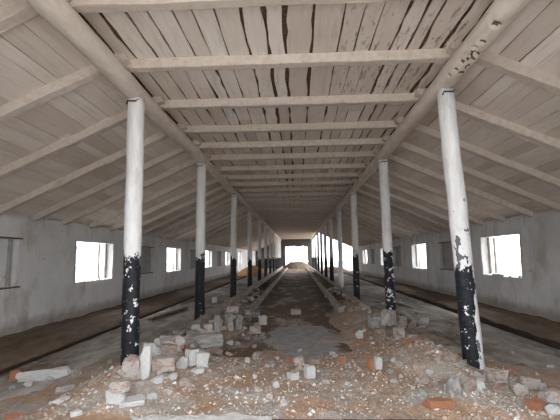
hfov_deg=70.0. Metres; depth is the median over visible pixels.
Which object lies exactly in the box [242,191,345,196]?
joist
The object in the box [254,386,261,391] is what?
brick
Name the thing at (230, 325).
brick
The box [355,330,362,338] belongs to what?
lump
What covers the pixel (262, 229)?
rafter
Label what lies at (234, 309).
brick
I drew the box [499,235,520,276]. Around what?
bare sapling
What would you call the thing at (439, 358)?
brick
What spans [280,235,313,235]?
joist
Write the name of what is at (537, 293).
wall
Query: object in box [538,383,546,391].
lump
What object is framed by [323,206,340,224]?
log
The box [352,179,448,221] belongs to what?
rafter
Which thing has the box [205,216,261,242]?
rafter
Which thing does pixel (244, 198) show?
rafter
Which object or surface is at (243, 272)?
heap
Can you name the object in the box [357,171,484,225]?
rafter
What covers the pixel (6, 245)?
window
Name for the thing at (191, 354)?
brick
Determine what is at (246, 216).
rafter
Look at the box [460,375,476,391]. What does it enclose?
concrete block
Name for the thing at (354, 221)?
timber post
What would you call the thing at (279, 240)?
timber post
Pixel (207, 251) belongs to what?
window
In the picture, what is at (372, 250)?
window
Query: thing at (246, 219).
rafter
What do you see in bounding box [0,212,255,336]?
wall
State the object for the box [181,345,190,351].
lump
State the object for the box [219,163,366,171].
joist
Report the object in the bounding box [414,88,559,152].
rafter
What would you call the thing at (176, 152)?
rafter
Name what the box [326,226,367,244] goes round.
rafter
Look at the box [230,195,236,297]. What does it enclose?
timber post
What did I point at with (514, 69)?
rafter
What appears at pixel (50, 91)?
rafter
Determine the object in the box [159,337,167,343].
brick
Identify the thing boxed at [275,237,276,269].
timber post
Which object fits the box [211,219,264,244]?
rafter
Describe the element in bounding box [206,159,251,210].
log
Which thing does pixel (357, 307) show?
lump
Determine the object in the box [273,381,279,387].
lump
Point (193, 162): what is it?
rafter
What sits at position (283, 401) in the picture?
brick
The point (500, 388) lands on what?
lump
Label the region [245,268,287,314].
kerb
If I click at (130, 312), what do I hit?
timber post
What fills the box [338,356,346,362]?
lump
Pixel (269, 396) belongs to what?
brick
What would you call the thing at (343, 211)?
rafter
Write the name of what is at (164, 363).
brick
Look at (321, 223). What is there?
rafter
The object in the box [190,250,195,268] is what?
window
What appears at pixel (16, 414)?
brick
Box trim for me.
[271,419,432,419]
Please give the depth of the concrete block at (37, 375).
5.40 m
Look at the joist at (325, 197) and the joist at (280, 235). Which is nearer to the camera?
the joist at (325, 197)
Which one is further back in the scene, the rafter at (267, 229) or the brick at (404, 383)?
the rafter at (267, 229)
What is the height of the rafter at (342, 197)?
1.969 m
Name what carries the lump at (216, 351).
on the dirt
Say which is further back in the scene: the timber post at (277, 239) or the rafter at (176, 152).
the timber post at (277, 239)
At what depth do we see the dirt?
4.58 m
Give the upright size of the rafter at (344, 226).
1.967 m
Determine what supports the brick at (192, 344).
on the dirt
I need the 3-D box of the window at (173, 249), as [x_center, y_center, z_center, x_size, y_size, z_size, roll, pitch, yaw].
[-5.389,2.505,19.974,0.230,1.170,2.012,-1,-7,2]
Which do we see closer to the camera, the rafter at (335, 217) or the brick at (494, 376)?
the brick at (494, 376)
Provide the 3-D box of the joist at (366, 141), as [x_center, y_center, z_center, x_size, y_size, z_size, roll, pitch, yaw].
[0.255,-1.568,9.497,4.740,0.148,0.163,-1,-7,2]
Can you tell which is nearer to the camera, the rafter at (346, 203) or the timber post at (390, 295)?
the timber post at (390, 295)
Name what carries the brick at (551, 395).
on the dirt
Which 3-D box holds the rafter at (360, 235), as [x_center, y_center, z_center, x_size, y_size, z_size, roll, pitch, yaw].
[5.321,1.609,29.632,4.142,1.963,0.174,-1,-7,2]
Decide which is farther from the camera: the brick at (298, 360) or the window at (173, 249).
the window at (173, 249)
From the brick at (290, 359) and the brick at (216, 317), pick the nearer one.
the brick at (290, 359)
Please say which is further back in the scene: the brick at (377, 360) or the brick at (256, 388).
the brick at (377, 360)
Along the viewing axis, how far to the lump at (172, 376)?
4.75 m
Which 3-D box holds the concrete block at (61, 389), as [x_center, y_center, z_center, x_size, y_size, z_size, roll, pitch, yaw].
[-2.548,2.127,4.756,0.220,0.110,0.134,3,-8,-27]
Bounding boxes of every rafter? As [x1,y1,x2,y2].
[0,0,71,32]
[0,53,130,122]
[0,96,165,179]
[0,123,186,215]
[32,140,200,220]
[61,153,211,224]
[88,165,220,228]
[109,174,227,231]
[142,182,233,226]
[142,188,238,235]
[152,193,243,236]
[163,197,247,238]
[171,201,250,239]
[179,205,253,240]
[186,208,255,241]
[192,211,257,242]
[205,213,259,239]
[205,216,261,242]
[207,218,263,244]
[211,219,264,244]
[215,221,266,245]
[218,224,262,245]
[221,224,268,246]
[224,225,269,246]
[227,229,263,246]
[229,229,267,246]
[237,230,268,245]
[319,227,362,245]
[321,223,370,244]
[323,222,373,243]
[324,220,376,242]
[325,218,380,242]
[326,217,381,240]
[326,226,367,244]
[326,227,364,244]
[328,214,381,237]
[329,212,394,239]
[331,209,399,239]
[333,207,406,238]
[335,203,412,236]
[337,200,420,235]
[340,196,429,234]
[344,191,439,232]
[348,185,449,229]
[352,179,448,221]
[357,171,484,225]
[364,162,506,221]
[372,149,533,216]
[382,135,559,211]
[394,117,559,188]
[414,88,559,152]
[446,41,559,95]
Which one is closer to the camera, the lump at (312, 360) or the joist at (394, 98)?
the lump at (312, 360)
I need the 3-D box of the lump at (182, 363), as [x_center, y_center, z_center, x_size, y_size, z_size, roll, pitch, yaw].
[-1.252,1.973,5.155,0.141,0.165,0.146,-2,-7,24]
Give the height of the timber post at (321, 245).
3.981 m
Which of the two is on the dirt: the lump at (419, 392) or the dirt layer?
the lump at (419, 392)
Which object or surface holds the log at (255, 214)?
on the timber post at (265, 227)
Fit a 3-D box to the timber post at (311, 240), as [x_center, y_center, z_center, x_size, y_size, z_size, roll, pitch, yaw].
[4.499,6.124,55.423,0.259,3.979,0.256,-3,-7,20]
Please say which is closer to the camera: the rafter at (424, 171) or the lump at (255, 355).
the lump at (255, 355)
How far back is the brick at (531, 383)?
4.41 m
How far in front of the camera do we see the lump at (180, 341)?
5.73 m
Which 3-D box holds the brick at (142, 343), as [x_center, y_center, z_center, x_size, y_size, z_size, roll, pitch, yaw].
[-1.783,1.935,5.598,0.317,0.184,0.171,1,-7,-17]
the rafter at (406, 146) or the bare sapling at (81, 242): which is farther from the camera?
the bare sapling at (81, 242)
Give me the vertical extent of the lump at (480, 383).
0.116 m
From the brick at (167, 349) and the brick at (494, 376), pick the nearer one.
the brick at (494, 376)
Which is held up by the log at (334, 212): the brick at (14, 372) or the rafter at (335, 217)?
the rafter at (335, 217)
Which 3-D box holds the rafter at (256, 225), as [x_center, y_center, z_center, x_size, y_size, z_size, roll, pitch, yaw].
[-3.052,1.760,29.967,4.145,1.966,0.168,-1,-7,2]
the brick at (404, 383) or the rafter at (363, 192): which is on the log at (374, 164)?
the rafter at (363, 192)
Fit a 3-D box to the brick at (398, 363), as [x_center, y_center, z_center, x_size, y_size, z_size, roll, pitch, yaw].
[1.537,1.990,5.157,0.068,0.075,0.088,2,-7,-21]
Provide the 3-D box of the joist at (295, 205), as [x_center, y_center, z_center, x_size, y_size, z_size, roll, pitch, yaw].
[0.745,-0.213,21.024,4.740,0.149,0.171,-1,-7,2]
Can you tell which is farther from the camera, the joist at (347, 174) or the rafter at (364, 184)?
the rafter at (364, 184)
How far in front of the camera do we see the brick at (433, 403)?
3.88 m
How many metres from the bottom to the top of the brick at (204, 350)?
0.138 m
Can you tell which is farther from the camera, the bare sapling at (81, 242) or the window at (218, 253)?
the window at (218, 253)
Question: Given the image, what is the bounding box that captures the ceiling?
[0,0,559,243]
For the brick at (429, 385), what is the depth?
4.47 m
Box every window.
[0,236,22,289]
[76,244,106,282]
[141,246,153,273]
[168,249,176,271]
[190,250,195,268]
[205,251,208,267]
[217,251,220,265]
[370,249,374,263]
[393,246,401,265]
[414,245,426,268]
[438,241,453,270]
[487,238,521,277]
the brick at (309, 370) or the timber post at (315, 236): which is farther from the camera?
the timber post at (315, 236)
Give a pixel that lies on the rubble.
(517, 416)
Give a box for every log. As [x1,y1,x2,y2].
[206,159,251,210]
[248,208,266,225]
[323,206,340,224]
[336,157,378,208]
[376,0,530,159]
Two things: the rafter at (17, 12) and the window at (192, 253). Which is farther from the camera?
the window at (192, 253)
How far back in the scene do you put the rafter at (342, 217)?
24.39 m
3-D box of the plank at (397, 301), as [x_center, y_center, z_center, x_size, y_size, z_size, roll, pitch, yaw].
[4.042,3.137,13.668,0.185,0.056,3.000,-1,-7,0]
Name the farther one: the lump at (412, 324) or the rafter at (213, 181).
the rafter at (213, 181)
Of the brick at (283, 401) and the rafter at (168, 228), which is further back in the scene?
the rafter at (168, 228)
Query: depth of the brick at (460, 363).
4.87 m
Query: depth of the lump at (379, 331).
7.18 m
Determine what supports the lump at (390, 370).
on the dirt
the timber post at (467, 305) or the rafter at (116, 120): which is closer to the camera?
the timber post at (467, 305)
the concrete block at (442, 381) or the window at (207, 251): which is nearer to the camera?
the concrete block at (442, 381)
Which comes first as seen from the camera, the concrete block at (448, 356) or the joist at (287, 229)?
the concrete block at (448, 356)
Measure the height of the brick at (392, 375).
0.078 m
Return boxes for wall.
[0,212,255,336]
[255,239,311,268]
[358,209,559,321]
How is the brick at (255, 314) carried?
on the floor
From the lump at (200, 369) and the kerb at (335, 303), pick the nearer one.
the lump at (200, 369)
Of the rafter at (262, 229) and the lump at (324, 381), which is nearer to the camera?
the lump at (324, 381)
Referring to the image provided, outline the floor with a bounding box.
[0,267,559,406]
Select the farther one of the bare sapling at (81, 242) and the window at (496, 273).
the bare sapling at (81, 242)
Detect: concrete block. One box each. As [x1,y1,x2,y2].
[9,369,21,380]
[15,366,70,381]
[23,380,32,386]
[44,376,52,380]
[55,384,74,393]
[71,367,81,376]
[119,395,145,407]
[140,344,151,379]
[146,391,156,399]
[192,332,222,347]
[438,379,447,384]
[442,351,458,363]
[444,376,460,397]
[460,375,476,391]
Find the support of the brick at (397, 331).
on the dirt
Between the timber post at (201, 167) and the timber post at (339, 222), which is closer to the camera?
the timber post at (201, 167)
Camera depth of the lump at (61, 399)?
4.23 m
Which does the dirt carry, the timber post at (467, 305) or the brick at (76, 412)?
the brick at (76, 412)
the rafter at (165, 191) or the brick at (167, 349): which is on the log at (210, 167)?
the rafter at (165, 191)
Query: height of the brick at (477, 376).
0.084 m
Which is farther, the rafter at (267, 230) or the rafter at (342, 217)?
the rafter at (267, 230)
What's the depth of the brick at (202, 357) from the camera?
5.28 m
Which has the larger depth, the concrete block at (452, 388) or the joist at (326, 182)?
the joist at (326, 182)
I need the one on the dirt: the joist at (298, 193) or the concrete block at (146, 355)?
the concrete block at (146, 355)
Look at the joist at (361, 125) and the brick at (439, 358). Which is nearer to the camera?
the brick at (439, 358)
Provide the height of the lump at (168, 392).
0.074 m
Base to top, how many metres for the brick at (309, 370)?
0.170 m
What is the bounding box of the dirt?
[0,300,559,419]
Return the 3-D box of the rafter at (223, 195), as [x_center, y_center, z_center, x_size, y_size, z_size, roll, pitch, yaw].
[-3.656,0.093,15.770,4.144,1.967,0.171,-1,-7,2]
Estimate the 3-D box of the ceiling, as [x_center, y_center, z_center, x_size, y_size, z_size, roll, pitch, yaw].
[1.152,1.715,30.235,13.200,2.007,58.100,-1,-7,2]
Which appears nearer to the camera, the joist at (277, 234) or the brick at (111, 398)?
the brick at (111, 398)
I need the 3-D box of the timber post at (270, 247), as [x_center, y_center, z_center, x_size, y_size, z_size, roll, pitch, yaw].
[-0.870,3.827,35.363,0.256,3.979,0.245,0,-7,-9]
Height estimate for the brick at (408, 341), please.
0.116 m
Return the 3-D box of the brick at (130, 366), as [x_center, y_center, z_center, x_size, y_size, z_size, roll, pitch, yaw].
[-1.649,1.760,4.443,0.189,0.225,0.173,1,-7,-12]
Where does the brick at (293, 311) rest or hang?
on the floor
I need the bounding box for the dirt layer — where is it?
[239,267,351,303]
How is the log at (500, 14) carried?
on the timber post at (467, 305)
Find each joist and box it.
[68,0,401,12]
[125,48,451,72]
[160,93,417,109]
[183,120,397,133]
[198,138,384,148]
[209,151,375,160]
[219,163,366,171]
[226,172,359,179]
[232,180,353,186]
[237,186,349,191]
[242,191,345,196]
[246,196,341,200]
[249,200,339,204]
[252,204,335,207]
[273,229,317,230]
[275,231,316,231]
[277,234,306,234]
[280,230,317,230]
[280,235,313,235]
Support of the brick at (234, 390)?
on the dirt
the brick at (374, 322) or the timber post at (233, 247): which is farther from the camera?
the timber post at (233, 247)
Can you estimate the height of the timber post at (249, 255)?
3.980 m
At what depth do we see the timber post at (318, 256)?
40.14 m
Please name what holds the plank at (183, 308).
on the floor
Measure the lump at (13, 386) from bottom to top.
0.057 m
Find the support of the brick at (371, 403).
on the dirt
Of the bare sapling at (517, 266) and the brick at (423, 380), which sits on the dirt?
the brick at (423, 380)
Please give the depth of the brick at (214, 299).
14.37 m
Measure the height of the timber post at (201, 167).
3.982 m
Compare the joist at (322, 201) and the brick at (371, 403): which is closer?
the brick at (371, 403)
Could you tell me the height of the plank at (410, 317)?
0.055 m
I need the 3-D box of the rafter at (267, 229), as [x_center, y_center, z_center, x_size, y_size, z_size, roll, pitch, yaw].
[-2.778,2.520,36.416,4.144,1.969,0.173,-1,-7,2]
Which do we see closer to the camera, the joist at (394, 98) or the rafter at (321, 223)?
the joist at (394, 98)
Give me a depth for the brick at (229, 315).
8.86 m
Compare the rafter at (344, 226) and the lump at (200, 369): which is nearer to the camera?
the lump at (200, 369)
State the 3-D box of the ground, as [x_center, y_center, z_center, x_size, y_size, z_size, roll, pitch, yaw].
[2.033,7.639,49.405,120.000,0.001,220.000,-1,-7,2]
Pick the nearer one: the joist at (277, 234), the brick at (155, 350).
the brick at (155, 350)
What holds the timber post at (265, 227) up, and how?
on the floor
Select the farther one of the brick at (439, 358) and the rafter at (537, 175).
the rafter at (537, 175)
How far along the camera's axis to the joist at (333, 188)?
15.80 m
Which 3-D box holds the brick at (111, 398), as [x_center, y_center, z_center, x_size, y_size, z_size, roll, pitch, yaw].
[-1.649,1.877,4.052,0.181,0.146,0.184,0,-7,-4]
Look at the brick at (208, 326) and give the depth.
7.47 m
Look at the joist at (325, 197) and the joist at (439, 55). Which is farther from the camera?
the joist at (325, 197)
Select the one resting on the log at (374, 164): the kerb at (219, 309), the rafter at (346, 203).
the rafter at (346, 203)
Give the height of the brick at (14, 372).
0.144 m
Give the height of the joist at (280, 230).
0.147 m
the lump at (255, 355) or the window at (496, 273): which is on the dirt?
the lump at (255, 355)
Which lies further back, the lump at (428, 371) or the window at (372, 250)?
the window at (372, 250)
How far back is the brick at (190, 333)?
7.04 m
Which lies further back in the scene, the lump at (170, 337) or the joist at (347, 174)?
the joist at (347, 174)
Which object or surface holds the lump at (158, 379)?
on the dirt
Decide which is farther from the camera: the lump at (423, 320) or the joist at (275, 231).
the joist at (275, 231)
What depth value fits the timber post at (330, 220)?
24.97 m
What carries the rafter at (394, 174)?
on the log at (374, 164)
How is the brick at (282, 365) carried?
on the dirt
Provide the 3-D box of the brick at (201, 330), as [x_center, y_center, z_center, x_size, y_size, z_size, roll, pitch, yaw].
[-1.452,2.275,7.446,0.314,0.201,0.174,5,-9,-39]
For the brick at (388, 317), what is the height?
0.300 m
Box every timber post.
[120,97,144,365]
[194,163,205,320]
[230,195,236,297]
[247,211,251,287]
[258,220,260,280]
[264,226,267,276]
[269,231,271,273]
[272,234,274,271]
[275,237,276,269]
[277,239,278,268]
[279,240,280,267]
[311,240,312,267]
[313,238,314,268]
[315,236,317,270]
[317,233,319,271]
[320,230,322,273]
[323,225,327,277]
[329,219,333,281]
[337,209,343,288]
[350,193,359,299]
[378,159,396,314]
[437,87,484,369]
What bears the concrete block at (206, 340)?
on the dirt
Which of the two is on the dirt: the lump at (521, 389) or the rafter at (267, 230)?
the lump at (521, 389)
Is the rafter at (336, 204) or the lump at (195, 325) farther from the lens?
the rafter at (336, 204)
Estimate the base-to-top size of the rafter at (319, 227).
1.967 m
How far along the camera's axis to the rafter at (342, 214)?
23.10 m
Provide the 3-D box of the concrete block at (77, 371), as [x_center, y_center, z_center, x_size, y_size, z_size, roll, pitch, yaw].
[-2.787,2.216,5.476,0.135,0.102,0.135,2,-6,-26]
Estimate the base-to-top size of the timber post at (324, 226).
3.981 m
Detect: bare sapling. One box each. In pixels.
[77,242,91,280]
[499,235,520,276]
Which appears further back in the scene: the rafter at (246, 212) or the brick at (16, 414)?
the rafter at (246, 212)
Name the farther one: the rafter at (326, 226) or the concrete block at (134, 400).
the rafter at (326, 226)
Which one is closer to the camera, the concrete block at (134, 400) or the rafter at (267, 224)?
the concrete block at (134, 400)
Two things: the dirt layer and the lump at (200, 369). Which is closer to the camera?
the lump at (200, 369)
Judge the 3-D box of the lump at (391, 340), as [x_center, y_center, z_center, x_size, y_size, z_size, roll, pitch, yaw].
[1.780,2.066,6.303,0.106,0.090,0.131,3,-8,-27]
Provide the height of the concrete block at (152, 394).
0.068 m
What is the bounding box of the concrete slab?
[130,412,271,419]
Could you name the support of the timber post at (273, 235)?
on the floor
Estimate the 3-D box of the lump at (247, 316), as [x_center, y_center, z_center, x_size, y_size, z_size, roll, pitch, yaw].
[-0.861,2.774,10.332,0.273,0.159,0.260,-4,-7,23]
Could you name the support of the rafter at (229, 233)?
on the log at (255, 214)
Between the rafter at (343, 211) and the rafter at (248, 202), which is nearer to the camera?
the rafter at (248, 202)
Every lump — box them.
[7,384,16,389]
[51,396,70,404]
[150,375,163,383]
[163,388,172,395]
[165,335,175,341]
[166,372,177,379]
[173,336,184,348]
[176,356,187,368]
[179,377,190,386]
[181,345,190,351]
[190,366,204,373]
[191,324,199,330]
[207,346,222,356]
[243,314,251,319]
[252,352,258,359]
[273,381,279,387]
[307,358,319,363]
[322,379,329,383]
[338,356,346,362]
[354,305,361,310]
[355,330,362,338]
[375,328,385,335]
[385,368,392,373]
[389,338,395,343]
[408,320,416,328]
[411,388,426,396]
[417,317,428,325]
[425,369,433,373]
[476,379,484,390]
[493,383,508,393]
[513,383,528,395]
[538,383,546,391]
[544,404,559,414]
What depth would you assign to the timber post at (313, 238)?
50.27 m
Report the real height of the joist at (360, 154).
0.149 m
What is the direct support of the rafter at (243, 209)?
on the log at (255, 214)
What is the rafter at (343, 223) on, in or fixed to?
on the log at (334, 212)
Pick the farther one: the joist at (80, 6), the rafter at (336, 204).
the rafter at (336, 204)
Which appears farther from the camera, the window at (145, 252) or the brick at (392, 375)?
the window at (145, 252)
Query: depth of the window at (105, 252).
12.81 m
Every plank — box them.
[148,307,187,320]
[384,297,415,307]
[401,312,425,327]
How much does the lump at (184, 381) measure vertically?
0.083 m
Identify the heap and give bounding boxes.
[237,265,263,276]
[284,261,309,268]
[323,266,347,272]
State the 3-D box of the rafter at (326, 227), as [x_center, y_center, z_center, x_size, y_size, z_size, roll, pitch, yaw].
[5.538,2.215,34.785,4.145,1.966,0.167,-1,-7,2]
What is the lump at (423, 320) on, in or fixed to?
on the dirt
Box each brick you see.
[4,412,24,419]
[70,408,82,416]
[106,389,126,404]
[109,377,131,392]
[122,357,139,380]
[141,342,160,349]
[147,344,161,355]
[151,355,175,371]
[154,336,167,344]
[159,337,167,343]
[160,343,177,355]
[185,349,198,366]
[186,331,200,336]
[188,340,196,348]
[194,328,207,333]
[196,351,208,367]
[199,349,212,356]
[204,323,212,332]
[212,297,216,302]
[214,315,219,332]
[225,312,232,321]
[225,321,233,330]
[227,306,238,312]
[231,388,239,392]
[235,314,241,329]
[249,325,260,333]
[253,312,259,316]
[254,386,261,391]
[258,315,266,324]
[266,394,272,399]
[279,362,287,367]
[281,399,287,405]
[287,372,298,379]
[288,356,292,362]
[291,309,300,314]
[293,355,304,365]
[304,364,315,378]
[366,358,373,369]
[367,315,381,328]
[369,401,376,406]
[374,356,381,369]
[381,309,395,325]
[390,373,396,379]
[393,327,404,337]
[395,361,402,366]
[396,315,406,324]
[402,381,408,386]
[404,338,414,344]
[420,377,429,383]
[422,397,454,409]
[425,383,432,387]
[434,356,443,362]
[447,359,464,367]
[470,373,486,381]
[484,367,508,383]
[520,376,540,389]
[524,398,546,410]
[538,387,559,403]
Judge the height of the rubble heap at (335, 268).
0.783 m
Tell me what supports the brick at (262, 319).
on the floor
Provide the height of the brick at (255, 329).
0.174 m
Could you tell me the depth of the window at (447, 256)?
15.95 m
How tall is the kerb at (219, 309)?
0.424 m
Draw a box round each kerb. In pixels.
[171,266,282,336]
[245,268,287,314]
[305,267,343,312]
[310,266,363,303]
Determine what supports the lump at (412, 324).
on the floor
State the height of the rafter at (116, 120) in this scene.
1.966 m
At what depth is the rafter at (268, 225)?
33.76 m
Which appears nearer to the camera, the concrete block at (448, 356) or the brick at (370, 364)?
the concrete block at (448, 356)
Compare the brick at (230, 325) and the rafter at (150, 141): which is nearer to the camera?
the rafter at (150, 141)
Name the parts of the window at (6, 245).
sill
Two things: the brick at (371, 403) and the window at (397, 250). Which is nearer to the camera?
the brick at (371, 403)
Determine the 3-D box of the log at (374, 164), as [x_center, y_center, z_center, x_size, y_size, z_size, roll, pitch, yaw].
[2.744,-0.727,15.115,0.276,0.251,10.320,-1,-7,2]
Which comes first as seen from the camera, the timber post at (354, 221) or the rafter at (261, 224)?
the timber post at (354, 221)
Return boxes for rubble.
[20,310,559,419]
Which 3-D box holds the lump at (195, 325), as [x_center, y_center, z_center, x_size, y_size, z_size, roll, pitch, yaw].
[-1.593,2.238,7.563,0.163,0.144,0.216,0,-7,-7]
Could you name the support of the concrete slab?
on the floor
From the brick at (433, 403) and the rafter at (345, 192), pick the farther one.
the rafter at (345, 192)
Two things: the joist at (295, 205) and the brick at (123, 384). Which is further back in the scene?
the joist at (295, 205)
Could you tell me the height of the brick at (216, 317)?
0.369 m
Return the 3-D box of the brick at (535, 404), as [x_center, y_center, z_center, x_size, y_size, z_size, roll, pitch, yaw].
[2.471,1.884,3.870,0.167,0.085,0.135,0,-7,-10]
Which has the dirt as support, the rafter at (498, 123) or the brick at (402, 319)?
the brick at (402, 319)
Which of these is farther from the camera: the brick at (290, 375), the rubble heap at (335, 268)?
the rubble heap at (335, 268)
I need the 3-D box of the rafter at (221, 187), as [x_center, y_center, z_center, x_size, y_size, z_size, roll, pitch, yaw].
[-3.710,-0.059,14.487,4.145,1.966,0.168,-1,-7,2]
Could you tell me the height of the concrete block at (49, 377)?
0.054 m
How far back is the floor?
8.84 m
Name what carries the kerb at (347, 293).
on the floor
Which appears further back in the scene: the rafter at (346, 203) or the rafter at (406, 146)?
the rafter at (346, 203)
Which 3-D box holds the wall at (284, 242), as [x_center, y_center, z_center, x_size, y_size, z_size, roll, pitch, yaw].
[0.551,6.495,58.823,8.880,4.479,0.300,-1,-7,2]
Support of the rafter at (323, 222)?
on the log
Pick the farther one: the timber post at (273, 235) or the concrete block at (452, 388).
the timber post at (273, 235)
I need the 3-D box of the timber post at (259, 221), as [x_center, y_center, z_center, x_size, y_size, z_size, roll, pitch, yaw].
[-1.300,2.636,25.241,0.258,3.980,0.245,-1,-7,2]
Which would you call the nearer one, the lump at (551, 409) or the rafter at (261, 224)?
the lump at (551, 409)
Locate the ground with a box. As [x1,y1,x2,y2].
[75,260,521,281]
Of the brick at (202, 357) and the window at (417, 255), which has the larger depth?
the window at (417, 255)
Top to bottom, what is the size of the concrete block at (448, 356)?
0.174 m
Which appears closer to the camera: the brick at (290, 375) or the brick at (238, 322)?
the brick at (290, 375)
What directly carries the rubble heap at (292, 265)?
on the floor
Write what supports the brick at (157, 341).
on the dirt

